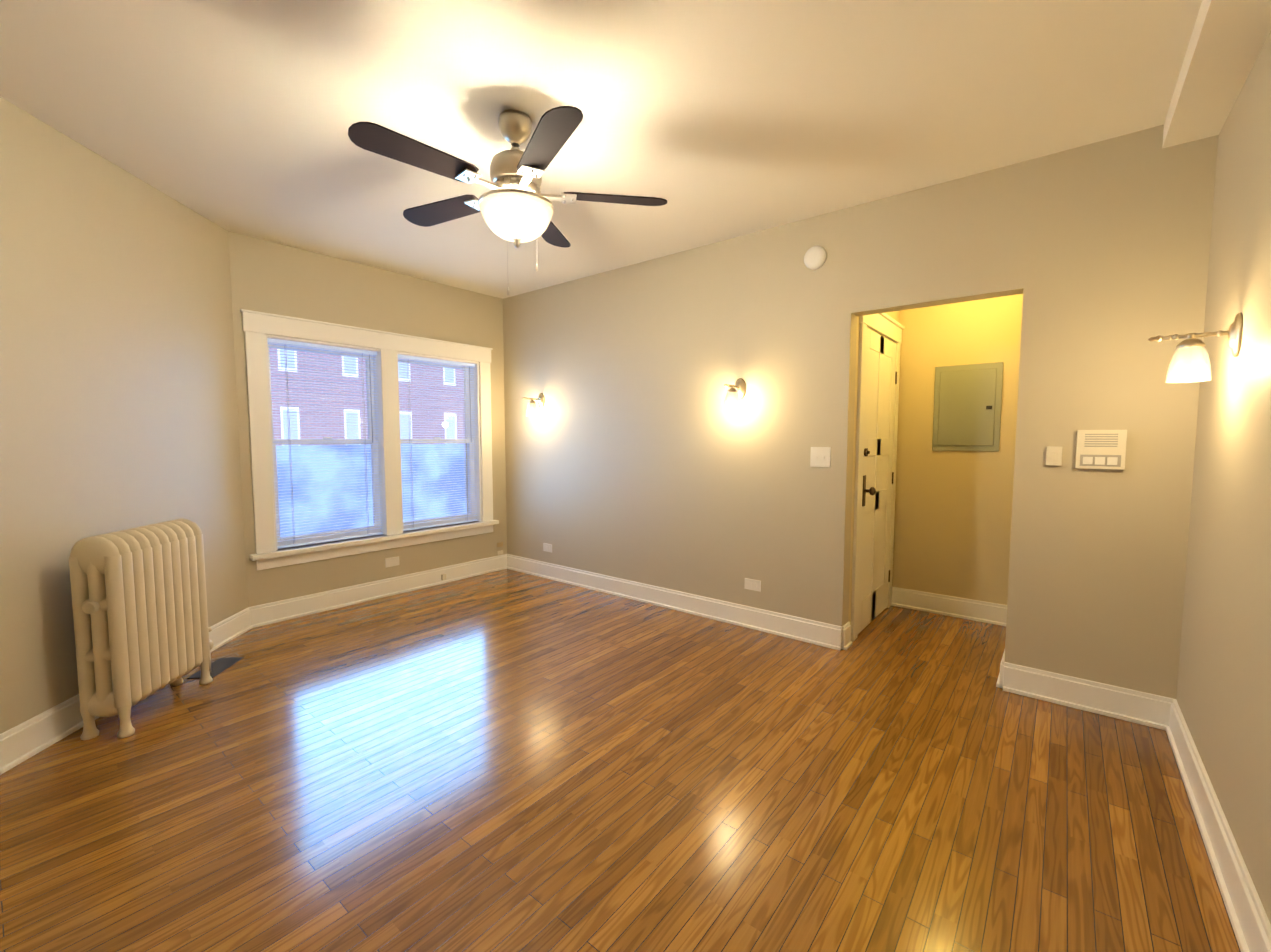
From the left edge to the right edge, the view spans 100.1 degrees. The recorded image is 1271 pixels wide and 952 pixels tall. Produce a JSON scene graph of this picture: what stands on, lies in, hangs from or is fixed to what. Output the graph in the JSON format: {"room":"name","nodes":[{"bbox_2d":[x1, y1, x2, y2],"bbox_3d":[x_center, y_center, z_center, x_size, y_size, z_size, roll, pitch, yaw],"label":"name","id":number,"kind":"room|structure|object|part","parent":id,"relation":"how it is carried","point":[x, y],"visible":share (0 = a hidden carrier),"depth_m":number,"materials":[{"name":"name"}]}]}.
{"room":"empty living room","nodes":[
{"label":"empty living room","id":0,"kind":"room"},
{"bbox_2d":[0,97,247,733],"bbox_3d":[-2.628,-0.216,2.707,0.120,2.650,1.825,0,4,-6],"label":"wall","id":1,"kind":"structure","parent":0,"point":[118,402],"depth_m":2.50,"materials":[{"name":"beige paint"}]},
{"bbox_2d":[0,607,252,774],"bbox_3d":[-2.553,1.033,2.804,0.030,0.145,1.725,0,4,-6],"label":"baseboard","id":2,"kind":"structure","parent":1,"relation":"attached to","point":[25,740],"depth_m":2.28,"materials":[{"name":"white wood"}]},
{"bbox_2d":[228,231,506,606],"bbox_3d":[-2.128,-0.338,4.424,0.250,2.650,2.600,3,5,39],"label":"wall","id":3,"kind":"structure","parent":0,"point":[274,278],"depth_m":4.13,"materials":[{"name":"beige paint"}]},
{"bbox_2d":[240,309,498,570],"bbox_3d":[-2.091,-0.287,4.442,0.330,1.765,2.020,3,5,39],"label":"window","id":4,"kind":"structure","parent":3,"relation":"in","point":[258,327],"depth_m":4.30,"materials":[{"name":"white wood"}]},
{"bbox_3d":[-2.093,-0.265,4.445,0.095,1.492,1.684,3,5,39],"label":"window sash","id":5,"kind":"part","parent":4,"relation":"part of","materials":[{"name":"white wood"}]},
{"bbox_2d":[267,338,477,548],"bbox_3d":[-2.044,-0.266,4.406,0.025,1.482,1.672,3,5,39],"label":"window blinds","id":6,"kind":"object","parent":4,"relation":"attached to","point":[346,350],"visible":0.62,"depth_m":4.20,"materials":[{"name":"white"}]},
{"bbox_2d":[284,344,294,543],"bbox_3d":[-2.498,-0.219,3.846,0.027,1.445,0.002,3,5,39],"label":"blind cord","id":7,"kind":"object","parent":6,"relation":"attached to","point":[284,344],"depth_m":3.84,"materials":[{"name":"white fabric"}]},
{"bbox_2d":[361,353,372,533],"bbox_3d":[-2.140,-0.249,4.268,0.068,1.445,0.025,-2,4,-21],"label":"blind cord","id":8,"kind":"object","parent":6,"relation":"attached to","point":[372,435],"depth_m":4.26,"materials":[{"name":"grey plastic"}]},
{"bbox_2d":[407,359,413,526],"bbox_3d":[-1.925,-0.270,4.554,0.027,1.445,0.002,3,5,39],"label":"blind cord","id":9,"kind":"object","parent":6,"relation":"attached to","point":[408,359],"depth_m":4.55,"materials":[{"name":"grey plastic"}]},
{"bbox_2d":[462,366,471,520],"bbox_3d":[-1.566,-0.300,4.975,0.068,1.445,0.025,-2,4,-21],"label":"blind cord","id":10,"kind":"object","parent":6,"relation":"attached to","point":[469,366],"depth_m":4.96,"materials":[{"name":"grey plastic"}]},
{"bbox_2d":[249,554,506,627],"bbox_3d":[-1.963,0.913,4.495,0.030,0.145,2.180,3,5,39],"label":"baseboard","id":11,"kind":"structure","parent":3,"relation":"attached to","point":[280,611],"depth_m":4.25,"materials":[{"name":"white wood"}]},
{"bbox_2d":[385,556,398,567],"bbox_3d":[-2.022,0.715,4.426,0.006,0.075,0.120,3,5,39],"label":"electrical outlet","id":12,"kind":"object","parent":3,"relation":"attached to","point":[392,561],"visible":1,"depth_m":4.42,"materials":[{"name":"white plastic"}]},
{"bbox_2d":[441,574,445,579],"bbox_3d":[-1.719,0.905,4.774,0.022,0.050,0.040,3,5,39],"label":"wall jack","id":13,"kind":"object","parent":3,"relation":"attached to","point":[443,576],"visible":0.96,"depth_m":4.76,"materials":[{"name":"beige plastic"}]},
{"bbox_2d":[0,0,1201,298],"bbox_3d":[-0.278,-1.602,2.681,5.500,0.120,5.800,3,5,39],"label":"ceiling","id":14,"kind":"structure","parent":0,"point":[714,120],"depth_m":2.13,"materials":[{"name":"white paint"}]},
{"bbox_2d":[348,106,666,294],"bbox_3d":[-0.548,-1.137,2.265,1.255,0.750,1.237,3,5,39],"label":"fan","id":15,"kind":"object","parent":14,"relation":"hanging from","point":[515,206],"visible":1,"depth_m":2.17,"materials":[{"name":"brown wood"}]},
{"bbox_3d":[-0.510,-1.089,2.286,0.312,0.141,0.312,3,5,39],"label":"bowl glass","id":16,"kind":"part","parent":15,"relation":"part of","materials":[{"name":"white glass"}]},
{"bbox_3d":[-0.479,-0.969,2.254,0.050,0.417,0.135,3,5,39],"label":"pull chain","id":17,"kind":"part","parent":15,"relation":"part of","materials":[{"name":"silver metal"}]},
{"bbox_2d":[1162,0,1270,148],"bbox_3d":[1.163,-1.357,0.790,0.166,0.100,3.750,3,5,39],"label":"ceiling beam","id":18,"kind":"structure","parent":14,"relation":"attached to","point":[1227,41],"depth_m":1.80,"materials":[{"name":"white paint"}]},
{"bbox_2d":[0,569,1240,951],"bbox_3d":[-0.278,1.161,2.878,5.500,0.120,5.800,3,5,39],"label":"floor","id":19,"kind":"structure","parent":0,"point":[506,761],"depth_m":1.91,"materials":[{"name":"brown wood"}]},
{"bbox_2d":[69,518,213,739],"bbox_3d":[-2.344,0.676,2.606,0.197,0.885,0.708,0,4,-6],"label":"radiator","id":20,"kind":"object","parent":19,"relation":"on","point":[142,629],"visible":1,"depth_m":2.38,"materials":[{"name":"beige metal"}]},
{"bbox_2d":[187,657,243,678],"bbox_3d":[-2.380,1.088,3.026,0.130,0.004,0.270,0,4,-6],"label":"floor vent","id":21,"kind":"object","parent":19,"relation":"on","point":[219,665],"visible":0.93,"depth_m":3.04,"materials":[{"name":"grey metal"}]},
{"bbox_2d":[503,125,1217,698],"bbox_3d":[0.642,-0.292,3.781,4.870,2.650,0.120,3,5,39],"label":"wall","id":22,"kind":"structure","parent":0,"point":[635,451],"depth_m":3.15,"materials":[{"name":"beige paint"}]},
{"bbox_2d":[522,393,544,416],"bbox_3d":[-0.935,-0.650,4.813,0.112,0.218,0.222,3,5,39],"label":"sconce","id":23,"kind":"object","parent":22,"relation":"attached to","point":[531,410],"visible":1,"depth_m":4.79,"materials":[{"name":"white glass"}]},
{"bbox_3d":[-0.936,-0.601,4.816,0.112,0.120,0.112,3,5,39],"label":"lamp shade","id":24,"kind":"part","parent":23,"relation":"part of","materials":[{"name":"white glass"}]},
{"bbox_2d":[543,543,551,552],"bbox_3d":[-0.818,0.667,4.949,0.120,0.075,0.009,3,5,39],"label":"electrical outlet","id":25,"kind":"object","parent":22,"relation":"attached to","point":[547,547],"visible":1,"depth_m":4.95,"materials":[{"name":"white plastic"}]},
{"bbox_2d":[507,554,841,650],"bbox_3d":[-0.018,0.926,4.306,3.294,0.145,0.030,3,5,39],"label":"baseboard","id":26,"kind":"structure","parent":22,"relation":"attached to","point":[823,634],"depth_m":3.94,"materials":[{"name":"white wood"}]},
{"bbox_2d":[724,378,745,409],"bbox_3d":[0.644,-0.549,3.541,0.112,0.218,0.222,3,5,39],"label":"sconce","id":27,"kind":"object","parent":22,"relation":"attached to","point":[736,393],"visible":1,"depth_m":3.52,"materials":[{"name":"white glass"}]},
{"bbox_3d":[0.643,-0.500,3.544,0.112,0.120,0.112,3,5,39],"label":"lamp shade","id":28,"kind":"part","parent":27,"relation":"part of","materials":[{"name":"white glass"}]},
{"bbox_2d":[744,578,760,591],"bbox_3d":[0.800,0.745,3.644,0.120,0.075,0.009,3,5,39],"label":"electrical outlet","id":29,"kind":"object","parent":22,"relation":"attached to","point":[752,584],"visible":1,"depth_m":3.64,"materials":[{"name":"white plastic"}]},
{"bbox_2d":[804,246,826,269],"bbox_3d":[1.091,-1.332,3.243,0.136,0.136,0.036,3,5,39],"label":"smoke detector","id":30,"kind":"object","parent":22,"relation":"attached to","point":[815,257],"visible":1,"depth_m":3.23,"materials":[{"name":"white plastic"}]},
{"bbox_2d":[810,447,830,466],"bbox_3d":[1.144,-0.117,3.300,0.125,0.125,0.016,3,5,39],"label":"light switch","id":31,"kind":"object","parent":22,"relation":"attached to","point":[820,456],"visible":1,"depth_m":3.30,"materials":[{"name":"white plastic"}]},
{"bbox_2d":[1046,446,1062,465],"bbox_3d":[2.028,-0.097,2.579,0.060,0.092,0.026,3,5,39],"label":"light switch","id":32,"kind":"object","parent":22,"relation":"attached to","point":[1053,455],"visible":0.98,"depth_m":2.57,"materials":[{"name":"beige plastic"}]},
{"bbox_2d":[1003,662,1172,730],"bbox_3d":[2.151,1.051,2.559,0.631,0.145,0.030,3,5,39],"label":"baseboard","id":33,"kind":"structure","parent":22,"relation":"attached to","point":[1135,706],"depth_m":2.54,"materials":[{"name":"white wood"}]},
{"bbox_2d":[1075,430,1126,469],"bbox_3d":[2.155,-0.123,2.467,0.172,0.180,0.036,3,5,39],"label":"intercom","id":34,"kind":"object","parent":22,"relation":"attached to","point":[1100,449],"visible":1,"depth_m":2.46,"materials":[{"name":"beige plastic"}]},
{"bbox_2d":[848,311,899,624],"bbox_3d":[1.663,-0.292,3.773,0.120,2.650,1.150,3,5,39],"label":"door frame","id":35,"kind":"structure","parent":0,"point":[895,315],"depth_m":3.35,"materials":[{"name":"beige paint"}]},
{"bbox_2d":[842,621,851,649],"bbox_3d":[1.322,0.996,3.322,0.030,0.145,0.120,3,5,39],"label":"baseboard","id":36,"kind":"structure","parent":35,"relation":"attached to","point":[846,637],"depth_m":3.30,"materials":[{"name":"white wood"}]},
{"bbox_2d":[851,313,904,641],"bbox_3d":[1.697,-0.031,3.706,0.040,2.140,1.020,3,5,39],"label":"door","id":37,"kind":"structure","parent":35,"relation":"attached to","point":[876,431],"depth_m":3.66,"materials":[{"name":"white paint"}]},
{"bbox_2d":[862,372,896,581],"bbox_3d":[1.733,0.038,3.712,0.075,1.590,0.752,3,5,39],"label":"hardware piece","id":38,"kind":"object","parent":37,"relation":"attached to","point":[871,491],"visible":1,"depth_m":3.45,"materials":[{"name":"brown metal"}]},
{"bbox_2d":[892,294,1019,604],"bbox_3d":[2.348,-0.299,3.882,0.810,2.650,0.120,3,5,39],"label":"wall","id":39,"kind":"structure","parent":0,"point":[952,523],"depth_m":3.86,"materials":[{"name":"beige paint"}]},
{"bbox_2d":[891,587,1006,625],"bbox_3d":[2.307,0.955,3.907,0.825,0.145,0.030,3,5,39],"label":"baseboard","id":40,"kind":"structure","parent":39,"relation":"attached to","point":[976,610],"depth_m":3.90,"materials":[{"name":"white wood"}]},
{"bbox_2d":[932,362,1002,450],"bbox_3d":[2.345,-0.482,3.775,0.410,0.610,0.028,3,5,39],"label":"breaker panel","id":41,"kind":"object","parent":39,"relation":"attached to","point":[967,407],"visible":1,"depth_m":3.76,"materials":[{"name":"grey metal"}]},
{"bbox_2d":[1004,294,1022,604],"bbox_3d":[2.399,-0.249,3.181,0.120,2.650,1.150,3,5,39],"label":"wall","id":42,"kind":"structure","parent":0,"point":[1018,332],"depth_m":3.63,"materials":[{"name":"beige paint"}]},
{"bbox_2d":[996,654,1004,687],"bbox_3d":[1.941,1.032,2.824,0.030,0.145,0.120,3,5,39],"label":"baseboard","id":43,"kind":"structure","parent":42,"relation":"attached to","point":[999,683],"depth_m":2.78,"materials":[{"name":"white wood"}]},
{"bbox_2d":[1176,31,1270,923],"bbox_3d":[1.227,-0.075,0.733,0.120,2.650,3.900,3,5,39],"label":"wall","id":44,"kind":"structure","parent":0,"point":[1223,698],"depth_m":1.72,"materials":[{"name":"beige paint"}]},
{"bbox_2d":[1147,313,1242,382],"bbox_3d":[1.923,-0.438,1.844,0.222,0.218,0.112,3,5,39],"label":"sconce","id":45,"kind":"object","parent":44,"relation":"attached to","point":[1190,361],"visible":1,"depth_m":1.81,"materials":[{"name":"white glass"}]},
{"bbox_3d":[1.923,-0.389,1.848,0.112,0.120,0.112,3,5,39],"label":"lamp shade","id":46,"kind":"part","parent":45,"relation":"part of","materials":[{"name":"white glass"}]},
{"bbox_2d":[1166,699,1270,951],"bbox_3d":[1.232,1.165,0.947,0.030,0.145,3.700,3,5,39],"label":"baseboard","id":47,"kind":"structure","parent":44,"relation":"attached to","point":[1249,920],"depth_m":1.59,"materials":[{"name":"white wood"}]},
{"label":"outside","id":48,"kind":"structure","parent":0,"visible":0},
{"bbox_2d":[269,348,466,536],"bbox_3d":[-15.071,-5.669,13.468,0.200,20.000,48.000,3,5,39],"label":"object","id":49,"kind":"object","parent":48,"point":[281,430],"depth_m":19.36,"materials":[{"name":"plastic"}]}
]}

